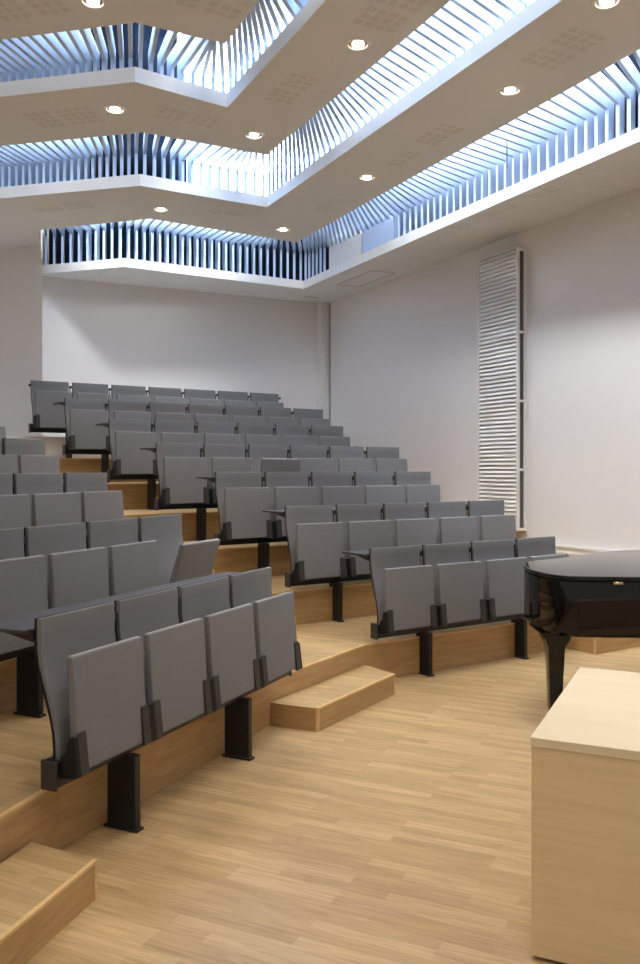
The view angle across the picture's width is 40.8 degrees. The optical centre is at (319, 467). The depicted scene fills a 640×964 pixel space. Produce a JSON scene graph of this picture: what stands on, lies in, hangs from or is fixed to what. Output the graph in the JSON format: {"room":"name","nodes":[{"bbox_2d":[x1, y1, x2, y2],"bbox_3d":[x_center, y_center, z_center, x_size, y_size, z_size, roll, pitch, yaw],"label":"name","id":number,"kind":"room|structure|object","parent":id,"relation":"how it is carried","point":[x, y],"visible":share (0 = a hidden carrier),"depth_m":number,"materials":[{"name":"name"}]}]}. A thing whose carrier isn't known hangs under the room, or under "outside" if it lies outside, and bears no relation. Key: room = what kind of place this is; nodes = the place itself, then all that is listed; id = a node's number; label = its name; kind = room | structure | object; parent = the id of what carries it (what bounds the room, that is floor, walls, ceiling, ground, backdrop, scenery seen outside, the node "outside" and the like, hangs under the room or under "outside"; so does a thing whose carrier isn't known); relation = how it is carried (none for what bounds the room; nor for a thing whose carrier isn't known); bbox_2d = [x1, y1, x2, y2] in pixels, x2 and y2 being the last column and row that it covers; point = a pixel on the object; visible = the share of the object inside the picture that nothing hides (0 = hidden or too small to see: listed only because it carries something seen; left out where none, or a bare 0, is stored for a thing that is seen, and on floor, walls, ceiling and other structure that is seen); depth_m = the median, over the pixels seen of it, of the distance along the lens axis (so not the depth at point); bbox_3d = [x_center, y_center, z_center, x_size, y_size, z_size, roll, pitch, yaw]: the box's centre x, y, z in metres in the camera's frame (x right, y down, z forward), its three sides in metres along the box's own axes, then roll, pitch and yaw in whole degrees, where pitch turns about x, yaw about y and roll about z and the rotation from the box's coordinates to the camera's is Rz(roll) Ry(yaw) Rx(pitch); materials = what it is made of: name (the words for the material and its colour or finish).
{"room":"lecture hall","nodes":[
{"label":"lecture hall","id":0,"kind":"room"},
{"bbox_2d":[0,246,34,435],"bbox_3d":[-7.012,-1.230,13.014,6.480,6.200,0.150,0,0,18],"label":"wall","id":1,"kind":"structure","parent":0,"point":[17,265],"depth_m":12.03,"materials":[{"name":"paint"}]},
{"bbox_2d":[35,246,41,435],"bbox_3d":[-4.064,-1.230,12.428,0.097,6.200,1.142,0,0,-18],"label":"wall","id":2,"kind":"structure","parent":0,"point":[38,261],"depth_m":11.92,"materials":[{"name":"paint"}]},
{"bbox_2d":[59,458,157,481],"bbox_3d":[-4.385,0.029,7.798,10.830,0.300,14.596,0,0,0],"label":"floor","id":3,"kind":"structure","parent":0,"point":[66,465],"depth_m":10.62,"materials":[{"name":"brown wood"}]},
{"bbox_2d":[28,384,280,457],"bbox_3d":[-2.170,-0.611,12.292,3.908,0.985,0.230,0,0,-34],"label":"frame","id":4,"kind":"object","parent":3,"relation":"on","point":[39,430],"visible":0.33,"depth_m":11.36,"materials":[{"name":"black metal"}]},
{"bbox_2d":[30,380,71,428],"bbox_3d":[-3.530,-0.828,11.342,0.529,0.650,0.247,0,0,-34],"label":"seat","id":5,"kind":"object","parent":4,"relation":"attached to","point":[46,414],"visible":0.72,"depth_m":11.27,"materials":[{"name":"grey fabric"}]},
{"bbox_2d":[72,382,111,409],"bbox_3d":[-3.075,-0.828,11.650,0.529,0.650,0.247,0,0,-34],"label":"seat","id":6,"kind":"object","parent":4,"relation":"attached to","point":[79,390],"visible":0.34,"depth_m":11.67,"materials":[{"name":"grey fabric"}]},
{"bbox_2d":[111,385,149,411],"bbox_3d":[-2.619,-0.828,11.958,0.529,0.650,0.247,0,0,-34],"label":"seat","id":7,"kind":"object","parent":4,"relation":"attached to","point":[119,392],"visible":0.42,"depth_m":11.98,"materials":[{"name":"grey fabric"}]},
{"bbox_2d":[148,387,185,412],"bbox_3d":[-2.164,-0.828,12.267,0.529,0.650,0.247,0,0,-34],"label":"seat","id":8,"kind":"object","parent":4,"relation":"attached to","point":[157,394],"visible":0.36,"depth_m":12.28,"materials":[{"name":"grey fabric"}]},
{"bbox_2d":[184,389,219,413],"bbox_3d":[-1.708,-0.828,12.575,0.529,0.650,0.247,0,0,-34],"label":"seat","id":9,"kind":"object","parent":4,"relation":"attached to","point":[193,396],"visible":0.28,"depth_m":12.58,"materials":[{"name":"grey fabric"}]},
{"bbox_2d":[79,23,176,77],"bbox_3d":[-0.423,-3.817,4.646,18.752,0.925,4.714,0,0,42],"label":"lining","id":10,"kind":"object","parent":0,"point":[135,26],"visible":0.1,"depth_m":7.52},
{"bbox_2d":[0,0,258,43],"bbox_3d":[-2.320,-3.442,2.414,13.361,0.126,11.829,0,0,0],"label":"ceiling","id":11,"kind":"structure","parent":0,"point":[212,20],"depth_m":6.44,"materials":[{"name":"paint"}]},
{"bbox_2d":[107,482,158,509],"bbox_3d":[-4.152,0.328,7.798,11.296,0.300,14.596,0,0,0],"label":"floor","id":12,"kind":"structure","parent":0,"point":[134,493],"depth_m":9.91,"materials":[{"name":"brown wood"}]},
{"bbox_2d":[63,445,110,482],"bbox_3d":[-1.468,-0.051,11.451,3.908,0.462,0.190,0,0,-34],"label":"frame","id":13,"kind":"object","parent":12,"relation":"on","point":[105,453],"visible":0.22,"depth_m":10.57,"materials":[{"name":"black metal"}]},
{"bbox_2d":[64,398,110,450],"bbox_3d":[-2.839,-0.530,10.517,0.529,0.650,0.247,0,0,-34],"label":"seat","id":14,"kind":"object","parent":13,"relation":"attached to","point":[81,415],"visible":0.94,"depth_m":10.46,"materials":[{"name":"grey fabric"}]},
{"bbox_2d":[108,400,150,419],"bbox_3d":[-2.384,-0.530,10.826,0.529,0.650,0.247,0,0,-34],"label":"seat","id":15,"kind":"object","parent":13,"relation":"attached to","point":[118,409],"visible":0.36,"depth_m":10.83,"materials":[{"name":"grey fabric"}]},
{"bbox_2d":[149,402,189,431],"bbox_3d":[-1.928,-0.530,11.134,0.529,0.650,0.247,0,0,-34],"label":"seat","id":16,"kind":"object","parent":13,"relation":"attached to","point":[166,411],"visible":0.34,"depth_m":11.13,"materials":[{"name":"grey fabric"}]},
{"bbox_2d":[188,403,227,432],"bbox_3d":[-1.473,-0.530,11.442,0.529,0.650,0.247,0,0,-34],"label":"seat","id":17,"kind":"object","parent":13,"relation":"attached to","point":[198,412],"visible":0.35,"depth_m":11.44,"materials":[{"name":"grey fabric"}]},
{"bbox_2d":[225,405,262,433],"bbox_3d":[-1.017,-0.530,11.751,0.529,0.650,0.247,0,0,-34],"label":"seat","id":18,"kind":"object","parent":13,"relation":"attached to","point":[236,414],"visible":0.34,"depth_m":11.75,"materials":[{"name":"grey fabric"}]},
{"bbox_2d":[260,407,296,434],"bbox_3d":[-0.562,-0.530,12.059,0.529,0.650,0.247,0,0,-34],"label":"seat","id":19,"kind":"object","parent":13,"relation":"attached to","point":[271,415],"visible":0.34,"depth_m":12.05,"materials":[{"name":"grey fabric"}]},
{"bbox_2d":[293,408,328,435],"bbox_3d":[-0.106,-0.530,12.367,0.529,0.650,0.247,0,0,-34],"label":"seat","id":20,"kind":"object","parent":13,"relation":"attached to","point":[309,417],"visible":0.35,"depth_m":12.36,"materials":[{"name":"grey fabric"}]},
{"bbox_2d":[83,133,186,181],"bbox_3d":[0.518,-3.743,5.903,21.336,1.075,5.205,0,0,44],"label":"lining","id":21,"kind":"object","parent":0,"point":[141,135],"visible":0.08,"depth_m":9.72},
{"bbox_2d":[42,229,316,436],"bbox_3d":[-2.004,-1.230,14.110,4.947,6.200,0.150,0,0,-27],"label":"wall","id":22,"kind":"structure","parent":0,"point":[93,332],"depth_m":13.85,"materials":[{"name":"paint"}]},
{"bbox_2d":[317,302,328,418],"bbox_3d":[0.055,-1.647,14.997,0.166,2.461,0.138,0,0,-27],"label":"pilaster","id":23,"kind":"object","parent":22,"relation":"attached to","point":[322,307],"visible":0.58,"depth_m":14.94,"materials":[{"name":"paint"}]},
{"bbox_2d":[6,436,353,457],"bbox_3d":[-4.620,-0.267,7.798,10.361,0.298,14.596,0,0,0],"label":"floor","id":24,"kind":"structure","parent":0,"point":[54,445],"depth_m":11.44,"materials":[{"name":"paint"}]},
{"bbox_2d":[0,575,376,713],"bbox_3d":[-3.452,1.222,7.798,12.696,0.300,14.596,0,0,0],"label":"floor","id":25,"kind":"structure","parent":0,"point":[313,603],"depth_m":7.66,"materials":[{"name":"brown wood"}]},
{"bbox_2d":[214,533,286,568],"bbox_3d":[0.187,0.843,8.864,2.808,0.462,0.190,0,0,-34],"label":"frame","id":26,"kind":"object","parent":25,"relation":"on","point":[263,543],"visible":0.22,"depth_m":8.30,"materials":[{"name":"black metal"}]},
{"bbox_2d":[215,472,273,540],"bbox_3d":[-0.729,0.364,8.239,0.529,0.650,0.247,0,0,-34],"label":"seat","id":27,"kind":"object","parent":26,"relation":"attached to","point":[241,499],"visible":1,"depth_m":8.18,"materials":[{"name":"grey fabric"}]},
{"bbox_2d":[265,472,316,538],"bbox_3d":[-0.273,0.364,8.547,0.529,0.650,0.247,0,0,-34],"label":"seat","id":28,"kind":"object","parent":26,"relation":"attached to","point":[285,488],"visible":0.56,"depth_m":8.50,"materials":[{"name":"grey fabric"}]},
{"bbox_2d":[311,472,360,521],"bbox_3d":[0.182,0.364,8.855,0.529,0.650,0.247,0,0,-34],"label":"seat","id":29,"kind":"object","parent":26,"relation":"attached to","point":[333,488],"visible":0.35,"depth_m":8.83,"materials":[{"name":"grey fabric"}]},
{"bbox_2d":[354,472,401,519],"bbox_3d":[0.638,0.364,9.164,0.529,0.650,0.247,0,0,-34],"label":"seat","id":30,"kind":"object","parent":26,"relation":"attached to","point":[375,487],"visible":0.37,"depth_m":9.14,"materials":[{"name":"grey fabric"}]},
{"bbox_2d":[394,471,440,517],"bbox_3d":[1.093,0.364,9.472,0.529,0.650,0.247,0,0,-34],"label":"seat","id":31,"kind":"object","parent":26,"relation":"attached to","point":[416,486],"visible":0.33,"depth_m":9.45,"materials":[{"name":"grey fabric"}]},
{"bbox_3d":[-2.011,0.843,6.398,0.190,0.462,1.654,0,0,24],"label":"frame","id":32,"kind":"object","parent":25,"relation":"on","visible":0},
{"bbox_2d":[0,473,30,556],"bbox_3d":[-2.227,0.364,5.913,0.247,0.650,0.529,0,0,24],"label":"seat","id":33,"kind":"object","parent":32,"relation":"attached to","point":[14,509],"visible":0.46,"depth_m":6.00,"materials":[{"name":"grey fabric"}]},
{"bbox_2d":[13,473,80,526],"bbox_3d":[-2.007,0.364,6.397,0.247,0.650,0.529,0,0,24],"label":"seat","id":34,"kind":"object","parent":32,"relation":"attached to","point":[49,505],"visible":0.46,"depth_m":6.36,"materials":[{"name":"grey fabric"}]},
{"bbox_2d":[63,473,123,522],"bbox_3d":[-1.788,0.364,6.881,0.247,0.650,0.529,0,0,24],"label":"seat","id":35,"kind":"object","parent":32,"relation":"attached to","point":[97,503],"visible":0.44,"depth_m":6.84,"materials":[{"name":"grey fabric"}]},
{"bbox_2d":[0,0,450,154],"bbox_3d":[-0.269,-3.292,4.826,19.838,0.126,5.621,0,0,42],"label":"ceiling","id":36,"kind":"structure","parent":0,"point":[316,65],"depth_m":7.54,"materials":[{"name":"paint"}]},
{"bbox_2d":[0,23,132,81],"bbox_3d":[-5.189,-3.469,7.757,7.965,0.222,0.855,0,0,13],"label":"ceiling slats","id":37,"kind":"object","parent":36,"relation":"on","point":[68,52],"visible":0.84,"depth_m":7.20,"materials":[{"name":"paint"}]},
{"bbox_2d":[138,24,224,91],"bbox_3d":[-1.105,-3.469,7.133,0.780,0.222,1.228,0,0,-13],"label":"ceiling slats","id":38,"kind":"object","parent":36,"relation":"on","point":[190,52],"visible":0.72,"depth_m":7.25,"materials":[{"name":"paint"}]},
{"bbox_2d":[177,32,270,92],"bbox_3d":[-0.643,-3.610,6.848,0.852,0.500,2.196,0,0,-26],"label":"window","id":39,"kind":"structure","parent":36,"relation":"attached to","point":[218,72],"depth_m":7.85,"materials":[{"name":"white"}]},
{"bbox_2d":[226,0,308,89],"bbox_3d":[1.791,-3.469,2.090,0.552,0.222,12.515,0,0,-26],"label":"ceiling slats","id":40,"kind":"object","parent":36,"relation":"on","point":[267,19],"visible":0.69,"depth_m":6.75,"materials":[{"name":"paint"}]},
{"bbox_2d":[0,615,544,862],"bbox_3d":[-3.219,1.520,7.751,13.162,0.300,14.690,0,0,0],"label":"platform","id":41,"kind":"structure","parent":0,"point":[29,813],"depth_m":4.74,"materials":[{"name":"brown wood"}]},
{"bbox_2d":[0,646,45,717],"bbox_3d":[-1.366,1.141,5.319,0.190,0.462,2.186,0,0,24],"label":"frame","id":42,"kind":"object","parent":41,"relation":"on","point":[29,689],"visible":0.34,"depth_m":4.75,"materials":[{"name":"black metal"}]},
{"bbox_2d":[0,528,47,654],"bbox_3d":[-1.691,0.662,4.591,0.247,0.650,0.529,0,0,24],"label":"seat","id":43,"kind":"object","parent":42,"relation":"attached to","point":[23,585],"visible":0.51,"depth_m":4.62,"materials":[{"name":"grey fabric"}]},
{"bbox_2d":[24,522,108,608],"bbox_3d":[-1.471,0.662,5.076,0.247,0.650,0.529,0,0,24],"label":"seat","id":44,"kind":"object","parent":42,"relation":"attached to","point":[75,573],"visible":0.48,"depth_m":5.03,"materials":[{"name":"grey fabric"}]},
{"bbox_2d":[86,518,159,595],"bbox_3d":[-1.252,0.662,5.560,0.247,0.650,0.529,0,0,24],"label":"seat","id":45,"kind":"object","parent":42,"relation":"attached to","point":[132,564],"visible":0.45,"depth_m":5.51,"materials":[{"name":"grey fabric"}]},
{"bbox_2d":[137,514,219,584],"bbox_3d":[-0.977,0.662,6.020,0.366,0.650,0.529,0,0,24],"label":"seat","id":46,"kind":"object","parent":42,"relation":"attached to","point":[178,560],"visible":0.47,"depth_m":6.01,"materials":[{"name":"grey fabric"}]},
{"bbox_2d":[285,573,370,621],"bbox_3d":[0.879,1.141,8.233,2.808,0.462,0.190,0,0,-34],"label":"frame","id":47,"kind":"object","parent":41,"relation":"on","point":[336,583],"visible":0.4,"depth_m":7.67,"materials":[{"name":"black metal"}]},
{"bbox_2d":[285,505,347,581],"bbox_3d":[-0.036,0.662,7.608,0.529,0.650,0.247,0,0,-34],"label":"seat","id":48,"kind":"object","parent":47,"relation":"attached to","point":[315,542],"visible":1,"depth_m":7.55,"materials":[{"name":"grey fabric"}]},
{"bbox_2d":[336,504,391,577],"bbox_3d":[0.419,0.662,7.917,0.529,0.650,0.247,0,0,-34],"label":"seat","id":49,"kind":"object","parent":47,"relation":"attached to","point":[363,526],"visible":0.56,"depth_m":7.86,"materials":[{"name":"grey fabric"}]},
{"bbox_2d":[383,502,435,565],"bbox_3d":[0.875,0.662,8.225,0.529,0.650,0.247,0,0,-34],"label":"seat","id":50,"kind":"object","parent":47,"relation":"attached to","point":[409,524],"visible":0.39,"depth_m":8.20,"materials":[{"name":"grey fabric"}]},
{"bbox_2d":[427,501,477,561],"bbox_3d":[1.330,0.662,8.534,0.529,0.650,0.247,0,0,-34],"label":"seat","id":51,"kind":"object","parent":47,"relation":"attached to","point":[452,524],"visible":0.51,"depth_m":8.51,"materials":[{"name":"grey fabric"}]},
{"bbox_2d":[467,500,515,557],"bbox_3d":[1.785,0.662,8.842,0.529,0.650,0.247,0,0,-34],"label":"seat","id":52,"kind":"object","parent":47,"relation":"attached to","point":[492,524],"visible":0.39,"depth_m":8.81,"materials":[{"name":"grey fabric"}]},
{"bbox_2d":[124,508,466,540],"bbox_3d":[-3.919,0.625,7.798,11.763,0.300,14.596,0,0,0],"label":"floor","id":53,"kind":"structure","parent":0,"point":[188,515],"depth_m":9.24,"materials":[{"name":"brown wood"}]},
{"bbox_2d":[107,469,157,509],"bbox_3d":[-0.975,0.247,10.553,3.358,0.462,0.190,0,0,-34],"label":"frame","id":54,"kind":"object","parent":53,"relation":"on","point":[151,479],"visible":0.31,"depth_m":9.83,"materials":[{"name":"black metal"}]},
{"bbox_2d":[109,419,157,475],"bbox_3d":[-2.118,-0.232,9.774,0.529,0.650,0.247,0,0,-34],"label":"seat","id":55,"kind":"object","parent":54,"relation":"attached to","point":[126,436],"visible":0.94,"depth_m":9.71,"materials":[{"name":"grey fabric"}]},
{"bbox_2d":[154,420,199,443],"bbox_3d":[-1.663,-0.232,10.082,0.529,0.650,0.247,0,0,-34],"label":"seat","id":56,"kind":"object","parent":54,"relation":"attached to","point":[182,432],"visible":0.32,"depth_m":10.07,"materials":[{"name":"grey fabric"}]},
{"bbox_2d":[197,422,240,456],"bbox_3d":[-1.207,-0.232,10.390,0.529,0.650,0.247,0,0,-34],"label":"seat","id":57,"kind":"object","parent":54,"relation":"attached to","point":[209,432],"visible":0.34,"depth_m":10.38,"materials":[{"name":"grey fabric"}]},
{"bbox_2d":[237,423,278,457],"bbox_3d":[-0.752,-0.232,10.699,0.529,0.650,0.247,0,0,-34],"label":"seat","id":58,"kind":"object","parent":54,"relation":"attached to","point":[250,433],"visible":0.36,"depth_m":10.69,"materials":[{"name":"grey fabric"}]},
{"bbox_2d":[275,424,315,458],"bbox_3d":[-0.296,-0.232,11.007,0.529,0.650,0.247,0,0,-34],"label":"seat","id":59,"kind":"object","parent":54,"relation":"attached to","point":[297,435],"visible":0.38,"depth_m":10.99,"materials":[{"name":"grey fabric"}]},
{"bbox_2d":[311,425,349,457],"bbox_3d":[0.159,-0.232,11.315,0.529,0.650,0.247,0,0,-34],"label":"seat","id":60,"kind":"object","parent":54,"relation":"attached to","point":[327,436],"visible":0.42,"depth_m":11.30,"materials":[{"name":"grey fabric"}]},
{"bbox_2d":[0,0,639,248],"bbox_3d":[0.392,-3.142,6.363,23.527,0.126,6.710,0,0,44],"label":"ceiling","id":61,"kind":"structure","parent":0,"point":[574,41],"depth_m":8.21,"materials":[{"name":"paint"}]},
{"bbox_2d":[0,133,138,186],"bbox_3d":[-5.371,-3.394,9.662,7.817,0.372,1.459,0,0,15],"label":"ceiling slats","id":62,"kind":"object","parent":61,"relation":"on","point":[60,160],"visible":0.66,"depth_m":9.56,"materials":[{"name":"paint"}]},
{"bbox_2d":[143,133,264,195],"bbox_3d":[-1.155,-3.394,9.238,1.820,0.372,1.405,0,0,-27],"label":"ceiling slats","id":63,"kind":"object","parent":61,"relation":"on","point":[201,153],"visible":0.65,"depth_m":9.65,"materials":[{"name":"paint"}]},
{"bbox_2d":[194,134,322,195],"bbox_3d":[0.209,-3.545,7.264,1.495,0.630,6.380,0,0,-26],"label":"window","id":64,"kind":"structure","parent":61,"relation":"attached to","point":[259,160],"depth_m":10.22,"materials":[{"name":"white"}]},
{"bbox_2d":[268,0,534,194],"bbox_3d":[2.517,-3.394,3.274,0.735,0.372,15.265,0,0,-26],"label":"ceiling slats","id":65,"kind":"object","parent":61,"relation":"on","point":[458,25],"visible":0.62,"depth_m":7.29,"materials":[{"name":"paint"}]},
{"bbox_2d":[25,646,639,963],"bbox_3d":[-1.125,1.770,5.650,21.750,0.200,19.300,0,0,0],"label":"floor","id":66,"kind":"structure","parent":0,"point":[397,830],"depth_m":3.81,"materials":[{"name":"brown wood"}]},
{"bbox_2d":[0,842,96,963],"bbox_3d":[-1.227,1.594,2.695,0.345,0.152,1.577,0,0,16],"label":"step","id":67,"kind":"structure","parent":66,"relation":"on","point":[43,889],"depth_m":3.12,"materials":[{"name":"brown wood"}]},
{"bbox_2d":[41,671,291,832],"bbox_3d":[-0.665,1.439,4.535,0.190,0.462,2.186,0,0,24],"label":"frame","id":68,"kind":"object","parent":66,"relation":"on","point":[123,769],"visible":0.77,"depth_m":3.98,"materials":[{"name":"black metal"}]},
{"bbox_2d":[34,602,153,778],"bbox_3d":[-0.991,0.960,3.807,0.247,0.650,0.529,0,0,24],"label":"seat","id":69,"kind":"object","parent":68,"relation":"attached to","point":[93,684],"visible":0.98,"depth_m":3.71,"materials":[{"name":"grey fabric"}]},
{"bbox_2d":[0,571,240,641],"bbox_3d":[-0.894,0.944,4.620,0.383,0.524,2.143,0,0,24],"label":"writing desk","id":70,"kind":"object","parent":68,"relation":"on","point":[21,626],"visible":0.34,"depth_m":4.17,"materials":[{"name":"grey laminate"}]},
{"bbox_2d":[114,588,213,740],"bbox_3d":[-0.771,0.960,4.291,0.247,0.650,0.529,0,0,24],"label":"seat","id":71,"kind":"object","parent":68,"relation":"attached to","point":[178,690],"visible":0.81,"depth_m":4.24,"materials":[{"name":"grey fabric"}]},
{"bbox_2d":[177,576,262,711],"bbox_3d":[-0.551,0.960,4.776,0.247,0.650,0.529,0,0,24],"label":"seat","id":72,"kind":"object","parent":68,"relation":"attached to","point":[233,668],"visible":0.83,"depth_m":4.72,"materials":[{"name":"grey fabric"}]},
{"bbox_2d":[228,567,301,687],"bbox_3d":[-0.331,0.960,5.260,0.247,0.650,0.529,0,0,24],"label":"seat","id":73,"kind":"object","parent":68,"relation":"attached to","point":[278,651],"visible":0.82,"depth_m":5.21,"materials":[{"name":"grey fabric"}]},
{"bbox_2d":[270,665,394,731],"bbox_3d":[0.155,1.594,6.029,0.339,0.152,1.270,0,0,32],"label":"step","id":74,"kind":"structure","parent":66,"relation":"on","point":[317,707],"depth_m":5.75,"materials":[{"name":"brown wood"}]},
{"bbox_2d":[371,613,528,676],"bbox_3d":[1.353,1.439,7.311,2.258,0.462,0.190,0,0,-34],"label":"frame","id":75,"kind":"object","parent":66,"relation":"on","point":[520,622],"visible":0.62,"depth_m":6.97,"materials":[{"name":"black metal"}]},
{"bbox_2d":[369,545,438,633],"bbox_3d":[0.665,0.960,6.840,0.529,0.650,0.247,0,0,-34],"label":"seat","id":76,"kind":"object","parent":75,"relation":"attached to","point":[402,588],"visible":1,"depth_m":6.78,"materials":[{"name":"grey fabric"}]},
{"bbox_2d":[422,542,487,625],"bbox_3d":[1.121,0.960,7.148,0.529,0.650,0.247,0,0,-34],"label":"seat","id":77,"kind":"object","parent":75,"relation":"attached to","point":[457,581],"visible":0.85,"depth_m":7.10,"materials":[{"name":"grey fabric"}]},
{"bbox_2d":[471,539,526,619],"bbox_3d":[1.576,0.960,7.456,0.529,0.650,0.247,0,0,-34],"label":"seat","id":78,"kind":"object","parent":75,"relation":"attached to","point":[502,573],"visible":0.7,"depth_m":7.40,"materials":[{"name":"grey fabric"}]},
{"bbox_2d":[515,536,568,561],"bbox_3d":[2.032,0.960,7.765,0.529,0.650,0.247,0,0,-34],"label":"seat","id":79,"kind":"object","parent":75,"relation":"attached to","point":[535,548],"visible":0.31,"depth_m":7.79,"materials":[{"name":"grey fabric"}]},
{"bbox_2d":[523,550,639,710],"bbox_3d":[2.541,1.170,6.186,2.316,1.000,1.868,0,0,0],"label":"grand piano","id":80,"kind":"object","parent":66,"relation":"on","point":[593,595],"visible":0.91,"depth_m":5.41,"materials":[{"name":"paint"}]},
{"bbox_2d":[530,667,639,963],"bbox_3d":[1.679,1.292,3.102,1.600,0.755,1.136,0,0,25],"label":"desk","id":81,"kind":"object","parent":66,"relation":"on","point":[585,750],"visible":1,"depth_m":2.87,"materials":[{"name":"brown wood"}]},
{"bbox_2d":[565,637,639,654],"bbox_3d":[2.894,1.594,8.187,1.276,0.152,0.339,0,0,-34],"label":"step","id":82,"kind":"structure","parent":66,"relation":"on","point":[595,646],"depth_m":7.82,"materials":[{"name":"brown wood"}]},
{"bbox_2d":[42,142,639,302],"bbox_3d":[2.700,-2.941,4.703,4.826,0.128,20.885,0,0,-27],"label":"ceiling","id":83,"kind":"structure","parent":0,"point":[616,174],"depth_m":10.98,"materials":[{"name":"paint"}]},
{"bbox_2d":[44,221,125,264],"bbox_3d":[-3.236,-3.294,11.673,1.224,0.572,2.849,0,0,-21],"label":"ceiling slats","id":84,"kind":"object","parent":83,"relation":"on","point":[96,227],"visible":0.32,"depth_m":12.58,"materials":[{"name":"paint"}]},
{"bbox_2d":[126,219,301,280],"bbox_3d":[-1.165,-3.294,12.256,3.219,0.572,2.039,0,0,-31],"label":"ceiling slats","id":85,"kind":"object","parent":83,"relation":"on","point":[182,230],"visible":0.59,"depth_m":12.90,"materials":[{"name":"paint"}]},
{"bbox_2d":[329,228,361,268],"bbox_3d":[0.396,-3.242,12.640,0.080,0.466,1.010,0,0,-26],"label":"box","id":86,"kind":"object","parent":83,"relation":"on","point":[351,248],"visible":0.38,"depth_m":12.60,"materials":[{"name":"paint"}]},
{"bbox_2d":[362,212,397,253],"bbox_3d":[0.817,-3.242,11.788,0.080,0.466,0.850,0,0,-26],"label":"box","id":87,"kind":"object","parent":83,"relation":"on","point":[386,231],"visible":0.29,"depth_m":11.69,"materials":[{"name":"paint"}]},
{"bbox_2d":[302,49,639,279],"bbox_3d":[3.777,-3.294,4.567,1.215,0.572,20.303,0,0,-26],"label":"ceiling slats","id":88,"kind":"object","parent":83,"relation":"on","point":[570,124],"visible":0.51,"depth_m":9.07,"materials":[{"name":"paint"}]},
{"bbox_2d":[49,53,639,280],"bbox_3d":[3.700,-3.643,5.912,3.804,1.275,20.618,0,0,-37],"label":"ceiling slats","id":89,"kind":"object","parent":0,"point":[631,56],"depth_m":12.91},
{"bbox_2d":[183,531,517,575],"bbox_3d":[-3.685,0.923,7.798,12.229,0.300,14.596,0,0,0],"label":"floor","id":90,"kind":"structure","parent":0,"point":[237,557],"depth_m":8.45,"materials":[{"name":"brown wood"}]},
{"bbox_2d":[154,498,216,540],"bbox_3d":[-0.295,0.545,9.781,3.358,0.462,0.190,0,0,-34],"label":"frame","id":91,"kind":"object","parent":90,"relation":"on","point":[200,507],"visible":0.32,"depth_m":9.06,"materials":[{"name":"black metal"}]},
{"bbox_2d":[156,443,210,505],"bbox_3d":[-1.439,0.066,9.002,0.529,0.650,0.247,0,0,-34],"label":"seat","id":92,"kind":"object","parent":91,"relation":"attached to","point":[178,465],"visible":1,"depth_m":8.95,"materials":[{"name":"grey fabric"}]},
{"bbox_2d":[203,444,251,504],"bbox_3d":[-0.983,0.066,9.310,0.529,0.650,0.247,0,0,-34],"label":"seat","id":93,"kind":"object","parent":91,"relation":"attached to","point":[219,457],"visible":0.56,"depth_m":9.27,"materials":[{"name":"grey fabric"}]},
{"bbox_2d":[248,445,299,486],"bbox_3d":[-0.510,0.066,9.592,0.529,0.650,0.311,0,0,-34],"label":"seat","id":94,"kind":"object","parent":91,"relation":"attached to","point":[265,458],"visible":0.34,"depth_m":9.57,"materials":[{"name":"grey fabric"}]},
{"bbox_2d":[290,445,334,486],"bbox_3d":[-0.072,0.066,9.927,0.529,0.650,0.247,0,0,-34],"label":"seat","id":95,"kind":"object","parent":91,"relation":"attached to","point":[312,458],"visible":0.33,"depth_m":9.92,"materials":[{"name":"grey fabric"}]},
{"bbox_2d":[329,446,371,485],"bbox_3d":[0.383,0.066,10.235,0.529,0.650,0.247,0,0,-34],"label":"seat","id":96,"kind":"object","parent":91,"relation":"attached to","point":[346,458],"visible":0.35,"depth_m":10.22,"materials":[{"name":"grey fabric"}]},
{"bbox_2d":[366,447,407,484],"bbox_3d":[0.839,0.066,10.544,0.529,0.650,0.247,0,0,-34],"label":"seat","id":97,"kind":"object","parent":91,"relation":"attached to","point":[384,459],"visible":0.32,"depth_m":10.53,"materials":[{"name":"grey fabric"}]},
{"bbox_3d":[-2.655,0.545,7.400,0.190,0.462,1.122,0,0,24],"label":"frame","id":98,"kind":"object","parent":90,"relation":"on","visible":0},
{"bbox_2d":[2,438,59,472],"bbox_3d":[-2.541,0.066,7.641,0.247,0.650,0.529,0,0,24],"label":"seat","id":99,"kind":"object","parent":98,"relation":"attached to","point":[31,457],"visible":0.37,"depth_m":7.61,"materials":[{"name":"grey fabric"}]},
{"bbox_2d":[330,188,639,556],"bbox_3d":[4.942,-1.230,5.783,0.150,6.200,21.000,0,0,-27],"label":"wall","id":100,"kind":"structure","parent":0,"point":[404,349],"depth_m":10.18,"materials":[{"name":"paint"}]},
{"bbox_2d":[0,0,327,107],"bbox_3d":[-0.606,-3.293,4.419,18.531,0.128,4.587,0,0,42],"label":"trim","id":101,"kind":"structure","parent":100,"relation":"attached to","point":[129,74],"depth_m":7.31,"materials":[{"name":"paint"}]},
{"bbox_2d":[0,0,563,207],"bbox_3d":[0.336,-3.143,5.683,21.121,0.128,5.093,0,0,44],"label":"trim","id":102,"kind":"structure","parent":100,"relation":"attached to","point":[536,9],"depth_m":8.83,"materials":[{"name":"paint"}]},
{"bbox_2d":[42,127,639,288],"bbox_3d":[3.563,-2.943,5.759,3.730,0.128,20.474,0,0,-37],"label":"trim","id":103,"kind":"structure","parent":100,"relation":"attached to","point":[630,138],"depth_m":11.30,"materials":[{"name":"paint"}]},
{"bbox_2d":[478,247,526,530],"bbox_3d":[2.260,-0.953,10.698,0.153,3.415,0.760,0,0,-27],"label":"radiator","id":104,"kind":"object","parent":100,"relation":"in","point":[502,276],"visible":0.93,"depth_m":10.57,"materials":[{"name":"white metal"}]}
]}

